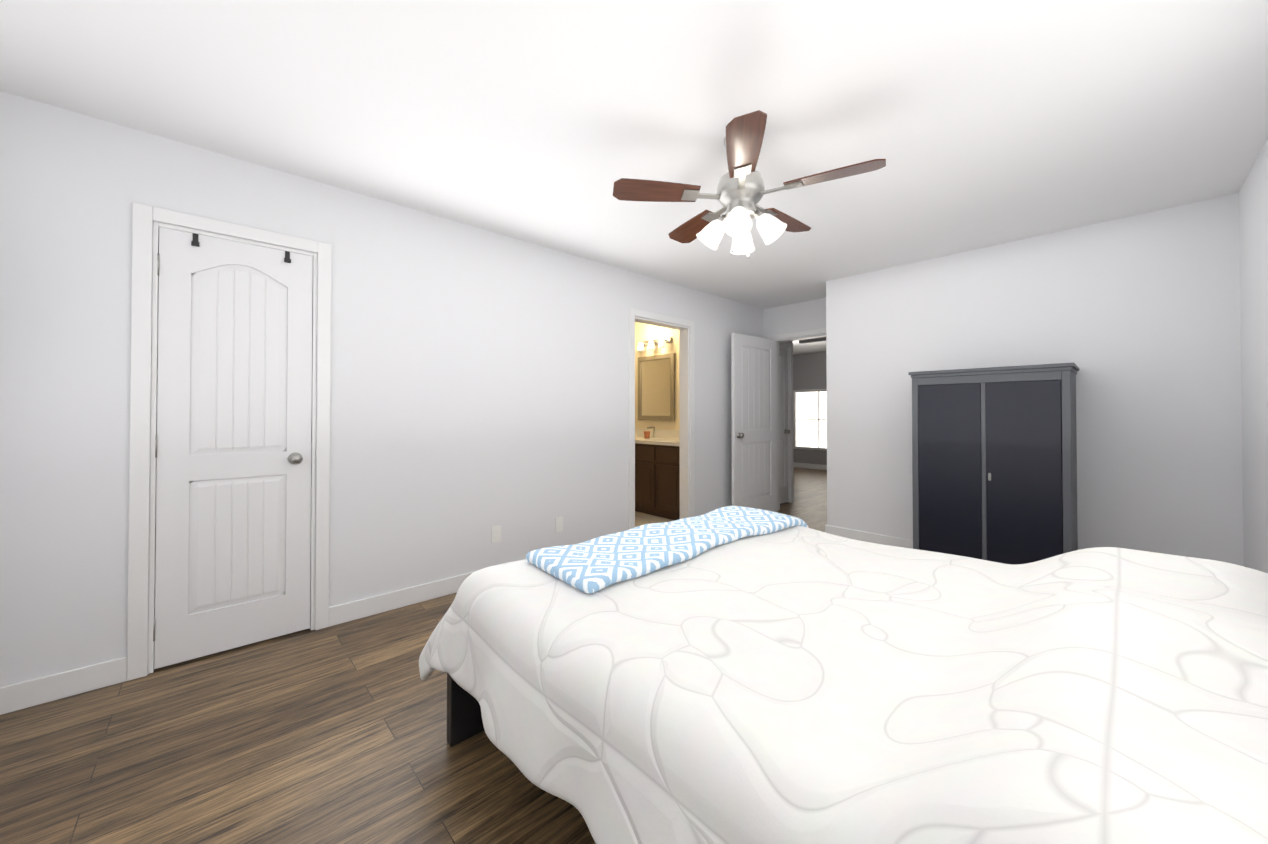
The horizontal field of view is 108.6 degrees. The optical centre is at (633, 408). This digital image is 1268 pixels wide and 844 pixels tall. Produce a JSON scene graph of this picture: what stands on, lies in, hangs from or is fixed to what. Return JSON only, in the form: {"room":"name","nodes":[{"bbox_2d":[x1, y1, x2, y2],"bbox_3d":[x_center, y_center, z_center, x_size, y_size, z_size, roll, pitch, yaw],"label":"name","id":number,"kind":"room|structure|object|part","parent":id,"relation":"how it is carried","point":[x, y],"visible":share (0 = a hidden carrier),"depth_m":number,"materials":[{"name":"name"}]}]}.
{"room":"bedroom","nodes":[
{"label":"bedroom","id":0,"kind":"room"},
{"bbox_2d":[0,91,762,686],"bbox_3d":[-0.564,-0.007,3.644,5.980,2.440,0.120,1,-1,-43],"label":"wall","id":1,"kind":"structure","parent":0,"point":[480,385],"depth_m":2.63,"materials":[{"name":"paint"}]},
{"bbox_2d":[0,656,126,714],"bbox_3d":[-2.383,1.141,1.851,0.433,0.105,0.014,1,-1,-43],"label":"baseboard","id":2,"kind":"structure","parent":1,"relation":"attached to","point":[33,692],"depth_m":1.87,"materials":[{"name":"white wood"}]},
{"bbox_2d":[127,202,330,680],"bbox_3d":[-1.992,0.145,2.305,0.741,2.104,0.133,1,-1,-43],"label":"door frame","id":3,"kind":"structure","parent":1,"relation":"attached to","point":[147,220],"depth_m":2.06,"materials":[{"name":"white wood"}]},
{"bbox_2d":[153,227,312,668],"bbox_3d":[-1.980,0.174,2.286,0.590,2.024,0.164,1,-1,-43],"label":"closet door","id":4,"kind":"structure","parent":1,"relation":"in","point":[233,474],"depth_m":2.25,"materials":[{"name":"white wood"}]},
{"bbox_3d":[-1.781,0.267,2.401,0.064,0.064,0.062,1,-1,-43],"label":"knob","id":5,"kind":"part","parent":4,"relation":"part of","materials":[{"name":"silver metal"}]},
{"bbox_2d":[329,559,525,626],"bbox_3d":[-0.862,1.156,3.264,2.231,0.105,0.014,1,-1,-43],"label":"baseboard","id":6,"kind":"structure","parent":1,"relation":"attached to","point":[346,612],"depth_m":2.72,"materials":[{"name":"white wood"}]},
{"bbox_2d":[491,525,500,542],"bbox_3d":[-0.961,0.878,3.179,0.070,0.114,0.008,1,-1,-43],"label":"electrical outlet","id":7,"kind":"object","parent":1,"relation":"attached to","point":[495,533],"visible":1,"depth_m":3.17,"materials":[{"name":"white plastic"}]},
{"bbox_2d":[555,516,562,532],"bbox_3d":[-0.580,0.902,3.533,0.070,0.114,0.008,1,-1,-43],"label":"electrical outlet","id":8,"kind":"object","parent":1,"relation":"attached to","point":[558,524],"visible":1,"depth_m":3.53,"materials":[{"name":"white plastic"}]},
{"bbox_2d":[629,308,694,528],"bbox_3d":[0.238,0.167,4.387,0.891,2.104,0.149,1,-1,-43],"label":"door frame","id":9,"kind":"structure","parent":1,"relation":"attached to","point":[683,330],"depth_m":4.60,"materials":[{"name":"white wood"}]},
{"bbox_2d":[0,467,826,843],"bbox_3d":[1.246,1.274,4.854,10.300,0.104,6.750,1,-1,-43],"label":"floor","id":10,"kind":"structure","parent":0,"point":[334,734],"depth_m":1.55,"materials":[{"name":"brown wood"}]},
{"bbox_2d":[635,443,679,519],"bbox_3d":[0.194,0.823,5.548,0.586,0.820,1.610,1,-1,-43],"label":"bathroom vanity","id":11,"kind":"object","parent":10,"relation":"on","point":[657,472],"depth_m":5.06,"materials":[{"name":"brown wood"}]},
{"bbox_2d":[635,435,679,446],"bbox_3d":[0.189,0.393,5.557,0.596,0.040,1.636,1,-1,-43],"label":"countertop","id":12,"kind":"structure","parent":11,"relation":"on","point":[638,438],"depth_m":5.25,"materials":[{"name":"beige stone"}]},
{"bbox_2d":[644,431,649,438],"bbox_3d":[0.159,0.329,5.595,0.080,0.090,0.080,1,-1,-43],"label":"cup","id":13,"kind":"object","parent":12,"relation":"on","point":[646,433],"depth_m":5.57,"materials":[{"name":"brown ceramic"}]},
{"bbox_2d":[647,427,654,437],"bbox_3d":[0.222,0.305,5.722,0.145,0.140,0.050,1,-1,-43],"label":"faucet","id":14,"kind":"object","parent":12,"relation":"on","point":[647,427],"depth_m":5.74,"materials":[{"name":"silver metal"}]},
{"bbox_2d":[419,506,1267,843],"bbox_3d":[0.586,0.702,1.530,1.822,0.988,2.340,1,-1,-43],"label":"bed","id":15,"kind":"object","parent":10,"relation":"on","point":[733,674],"visible":1,"depth_m":0.96,"materials":[{"name":"white fabric"}]},
{"bbox_3d":[0.631,1.040,1.478,1.700,0.300,1.995,1,-1,-43],"label":"frame","id":16,"kind":"part","parent":15,"relation":"part of","materials":[{"name":"black wood"}]},
{"bbox_2d":[526,506,808,592],"bbox_3d":[0.268,0.648,2.087,1.502,0.216,0.464,1,-1,-43],"label":"throw","id":17,"kind":"object","parent":15,"relation":"on","point":[619,562],"depth_m":1.82,"materials":[{"name":"blue fabric"}]},
{"bbox_2d":[908,363,1079,564],"bbox_3d":[2.534,0.468,3.240,0.482,1.480,0.896,1,-1,-43],"label":"armoire","id":18,"kind":"object","parent":10,"relation":"on","point":[994,464],"visible":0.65,"depth_m":3.04,"materials":[{"name":"grey wood"}]},
{"bbox_2d":[0,0,1267,354],"bbox_3d":[1.246,-1.264,4.881,10.300,0.100,6.750,1,-1,-43],"label":"ceiling","id":19,"kind":"structure","parent":0,"point":[976,124],"depth_m":1.87,"materials":[{"name":"paint"}]},
{"bbox_2d":[613,110,885,258],"bbox_3d":[0.521,-0.965,2.123,1.082,0.556,1.138,1,-1,-43],"label":"fan","id":20,"kind":"object","parent":19,"relation":"hanging from","point":[741,191],"visible":1,"depth_m":2.02,"materials":[{"name":"brown wood"}]},
{"bbox_3d":[0.099,-0.972,2.047,0.385,0.006,0.140,0,-12,-7],"label":"blade","id":21,"kind":"part","parent":20,"relation":"part of","materials":[{"name":"brown wood"}]},
{"bbox_3d":[0.324,-0.968,2.450,0.140,0.006,0.385,12,-6,-24],"label":"blade","id":22,"kind":"part","parent":20,"relation":"part of","materials":[{"name":"brown wood"}]},
{"bbox_3d":[0.370,-0.820,2.128,0.120,0.109,0.120,39,10,14],"label":"shade glass","id":23,"kind":"part","parent":20,"relation":"part of","materials":[{"name":"white glass"}]},
{"bbox_3d":[0.452,-0.821,1.974,0.120,0.109,0.120,0,-39,17],"label":"shade glass","id":24,"kind":"part","parent":20,"relation":"part of","materials":[{"name":"white glass"}]},
{"bbox_3d":[0.489,-0.976,2.094,0.216,0.205,0.216,1,-1,-43],"label":"motor","id":25,"kind":"part","parent":20,"relation":"part of","materials":[{"name":"silver metal"}]},
{"bbox_3d":[0.525,-0.819,2.210,0.120,0.109,0.120,0,37,17],"label":"shade glass","id":26,"kind":"part","parent":20,"relation":"part of","materials":[{"name":"white glass"}]},
{"label":"blade","id":27,"kind":"part","parent":20,"relation":"part of","materials":[{"name":"brown wood"}]},
{"bbox_3d":[0.607,-0.820,2.055,0.120,0.109,0.120,-39,-11,13],"label":"shade glass","id":28,"kind":"part","parent":20,"relation":"part of","materials":[{"name":"white glass"}]},
{"bbox_3d":[0.776,-0.969,2.361,0.385,0.006,0.140,1,10,-43],"label":"blade","id":29,"kind":"part","parent":20,"relation":"part of","materials":[{"name":"brown wood"}]},
{"bbox_3d":[0.832,-0.974,1.903,0.385,0.006,0.140,0,10,29],"label":"blade","id":30,"kind":"part","parent":20,"relation":"part of","materials":[{"name":"brown wood"}]},
{"bbox_2d":[635,322,678,429],"bbox_3d":[0.204,0.019,6.063,0.100,2.440,2.380,1,-1,-43],"label":"wall","id":31,"kind":"structure","parent":0,"point":[645,332],"depth_m":5.88,"materials":[{"name":"beige paint"}]},
{"bbox_2d":[637,337,671,350],"bbox_3d":[0.236,-0.819,5.849,0.153,0.130,0.550,1,-1,-43],"label":"sconce","id":32,"kind":"object","parent":31,"relation":"attached to","point":[651,344],"visible":0.98,"depth_m":5.80,"materials":[{"name":"white glass"}]},
{"bbox_3d":[0.088,-0.807,5.977,0.110,0.110,0.110,1,-1,-43],"label":"lamp shade","id":33,"kind":"part","parent":32,"relation":"part of","materials":[{"name":"white glass"}]},
{"bbox_3d":[0.221,-0.809,5.835,0.110,0.110,0.110,1,-1,-43],"label":"lamp shade","id":34,"kind":"part","parent":32,"relation":"part of","materials":[{"name":"white glass"}]},
{"bbox_3d":[0.353,-0.810,5.692,0.110,0.110,0.110,1,-1,-43],"label":"lamp shade","id":35,"kind":"part","parent":32,"relation":"part of","materials":[{"name":"white glass"}]},
{"bbox_2d":[638,353,674,420],"bbox_3d":[0.280,-0.263,5.884,0.033,0.840,0.650,1,-1,-43],"label":"mirror","id":36,"kind":"object","parent":31,"relation":"attached to","point":[656,387],"visible":0.98,"depth_m":5.86,"materials":[{"name":"brown mirror"}]},
{"bbox_2d":[641,358,669,415],"bbox_3d":[0.282,-0.263,5.886,0.008,0.720,0.530,1,-1,-43],"label":"mirror glass","id":37,"kind":"object","parent":36,"relation":"attached to","point":[655,372],"depth_m":5.88,"materials":[{"name":"white mirror"}]},
{"bbox_2d":[635,429,679,438],"bbox_3d":[0.400,0.325,5.754,0.021,0.100,1.636,1,-1,-43],"label":"backsplash","id":38,"kind":"structure","parent":31,"relation":"attached to","point":[654,434],"depth_m":5.74,"materials":[{"name":"beige stone"}]},
{"bbox_2d":[763,298,825,339],"bbox_3d":[1.981,0.009,5.209,0.120,2.440,1.050,1,-1,-43],"label":"wall","id":39,"kind":"structure","parent":0,"point":[802,316],"depth_m":5.26,"materials":[{"name":"paint"}]},
{"bbox_2d":[730,333,776,511],"bbox_3d":[1.373,0.207,5.149,0.810,2.020,0.164,1,-1,-40],"label":"entry door","id":40,"kind":"structure","parent":39,"relation":"in","point":[753,434],"depth_m":5.10,"materials":[{"name":"white wood"}]},
{"bbox_3d":[1.149,0.294,4.894,0.064,0.064,0.062,1,-1,-40],"label":"knob","id":41,"kind":"part","parent":40,"relation":"part of","materials":[{"name":"silver metal"}]},
{"bbox_2d":[768,328,825,510],"bbox_3d":[1.997,0.176,5.188,0.150,2.104,0.961,1,-1,-43],"label":"door frame","id":42,"kind":"structure","parent":39,"relation":"attached to","point":[800,335],"depth_m":5.52,"materials":[{"name":"white wood"}]},
{"bbox_2d":[779,346,789,503],"bbox_3d":[1.889,0.215,5.879,0.340,2.020,0.154,1,-1,-43],"label":"hall door","id":43,"kind":"structure","parent":42,"relation":"attached to","point":[784,431],"depth_m":5.92,"materials":[{"name":"white wood"}]},
{"bbox_2d":[793,352,826,464],"bbox_3d":[4.099,0.053,9.291,0.100,2.440,4.150,1,-1,-43],"label":"wall","id":44,"kind":"structure","parent":0,"point":[809,370],"depth_m":9.63,"materials":[{"name":"grey paint"}]},
{"bbox_2d":[793,389,826,450],"bbox_3d":[3.856,0.240,9.506,0.080,1.270,1.100,1,-1,-43],"label":"window","id":45,"kind":"structure","parent":44,"relation":"in","point":[807,408],"depth_m":9.65,"materials":[{"name":"white glass"}]},
{"bbox_2d":[793,462,826,469],"bbox_3d":[4.081,1.220,9.214,0.014,0.105,4.020,1,-1,-43],"label":"baseboard","id":46,"kind":"structure","parent":44,"relation":"attached to","point":[799,465],"depth_m":9.60,"materials":[{"name":"white"}]},
{"bbox_2d":[799,337,825,343],"bbox_3d":[2.608,-1.044,5.823,0.080,0.320,1.020,1,-1,-43],"label":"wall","id":47,"kind":"structure","parent":0,"point":[813,340],"depth_m":6.01,"materials":[{"name":"grey paint"}]},
{"bbox_2d":[826,193,1243,565],"bbox_3d":[2.938,-0.006,3.744,0.750,2.440,2.400,1,-1,-43],"label":"wall","id":48,"kind":"structure","parent":0,"point":[1136,319],"depth_m":3.03,"materials":[{"name":"paint"}]},
{"bbox_2d":[825,524,912,548],"bbox_3d":[2.643,1.159,3.488,0.014,0.105,2.384,1,-1,-43],"label":"baseboard","id":49,"kind":"structure","parent":48,"relation":"attached to","point":[844,532],"depth_m":4.06,"materials":[{"name":"white wood"}]},
{"bbox_2d":[1239,137,1267,572],"bbox_3d":[1.991,-0.035,1.090,5.850,2.440,0.200,1,-1,-43],"label":"wall","id":50,"kind":"structure","parent":0,"point":[1253,219],"depth_m":2.33,"materials":[{"name":"paint"}]}
]}

